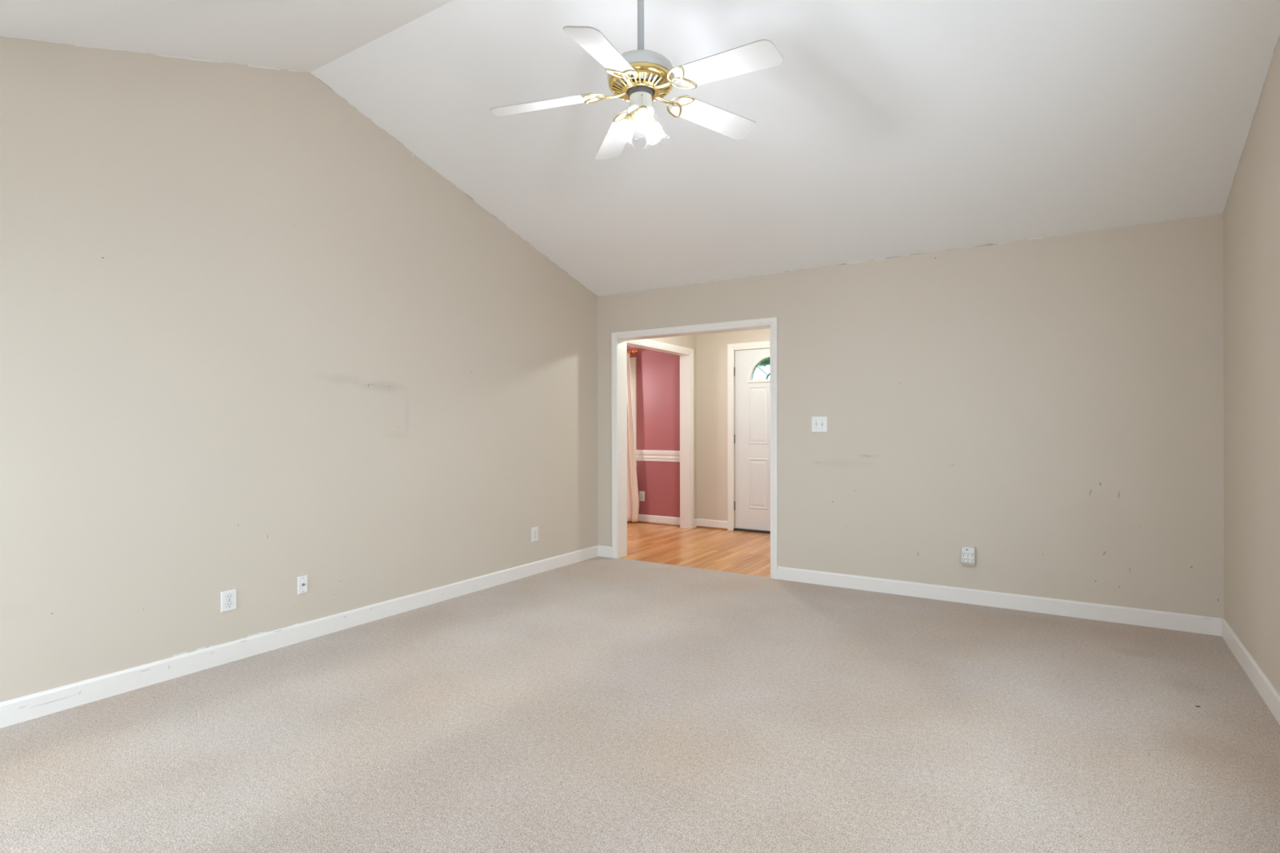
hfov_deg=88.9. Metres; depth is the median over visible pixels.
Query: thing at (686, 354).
trim
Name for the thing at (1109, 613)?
baseboard
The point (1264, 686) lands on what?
baseboard
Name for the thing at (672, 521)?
baseboard
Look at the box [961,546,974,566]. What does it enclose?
adapter
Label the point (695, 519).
baseboard
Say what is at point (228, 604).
receptacle
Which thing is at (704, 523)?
baseboard
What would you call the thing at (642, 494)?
wall outlet
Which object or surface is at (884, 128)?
ceiling
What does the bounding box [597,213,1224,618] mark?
wall
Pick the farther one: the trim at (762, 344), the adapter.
the trim at (762, 344)
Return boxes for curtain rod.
[626,348,637,355]
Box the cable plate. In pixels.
[297,575,307,594]
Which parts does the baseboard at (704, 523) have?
shoe moulding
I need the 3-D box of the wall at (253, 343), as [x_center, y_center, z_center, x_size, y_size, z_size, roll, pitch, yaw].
[-1.446,-0.380,4.593,0.156,3.307,7.816,0,0,32]
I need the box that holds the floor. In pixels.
[0,521,1279,852]
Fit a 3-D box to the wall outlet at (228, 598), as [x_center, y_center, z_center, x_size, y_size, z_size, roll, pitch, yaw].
[-2.120,0.899,3.366,0.008,0.104,0.076,0,0,32]
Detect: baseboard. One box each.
[0,545,598,728]
[598,545,611,557]
[631,514,679,526]
[693,518,697,528]
[696,518,727,529]
[777,566,1222,635]
[1222,618,1279,724]
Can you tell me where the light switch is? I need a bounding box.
[811,416,826,432]
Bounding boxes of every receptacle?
[225,593,233,600]
[225,601,233,608]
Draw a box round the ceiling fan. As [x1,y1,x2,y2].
[489,0,783,159]
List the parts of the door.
raised panel, raised panel, fanlight frame, pane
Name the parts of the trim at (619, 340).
hall casing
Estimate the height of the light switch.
0.121 m
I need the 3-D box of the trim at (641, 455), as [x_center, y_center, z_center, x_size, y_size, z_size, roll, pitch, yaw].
[0.247,0.365,8.094,0.708,0.138,0.026,0,0,32]
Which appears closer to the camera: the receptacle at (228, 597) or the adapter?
the receptacle at (228, 597)
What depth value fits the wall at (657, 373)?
7.96 m
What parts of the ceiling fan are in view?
blade, blade, blade, bulb, bulb, bulb, blade, blade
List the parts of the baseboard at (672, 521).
shoe moulding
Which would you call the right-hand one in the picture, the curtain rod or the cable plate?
the curtain rod
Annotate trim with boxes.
[611,316,777,579]
[626,338,693,528]
[635,449,679,462]
[727,341,770,533]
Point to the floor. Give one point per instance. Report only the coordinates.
(597, 704)
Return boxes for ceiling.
[0,0,1279,296]
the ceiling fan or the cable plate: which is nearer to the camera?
the ceiling fan
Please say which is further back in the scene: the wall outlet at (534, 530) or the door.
the door
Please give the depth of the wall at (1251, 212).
3.05 m
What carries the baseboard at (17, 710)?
attached to the wall at (253, 343)
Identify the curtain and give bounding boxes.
[626,352,639,522]
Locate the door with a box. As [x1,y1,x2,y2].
[733,348,770,531]
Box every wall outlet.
[220,589,236,612]
[531,526,537,542]
[639,491,644,501]
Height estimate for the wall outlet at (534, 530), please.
0.117 m
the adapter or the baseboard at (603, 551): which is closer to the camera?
the adapter
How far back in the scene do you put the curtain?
8.18 m
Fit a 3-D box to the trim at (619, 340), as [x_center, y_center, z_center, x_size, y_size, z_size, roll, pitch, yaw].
[0.457,0.172,5.665,1.592,2.078,0.181,0,0,32]
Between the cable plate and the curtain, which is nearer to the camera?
the cable plate
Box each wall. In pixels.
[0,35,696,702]
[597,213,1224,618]
[626,328,769,528]
[1222,32,1279,694]

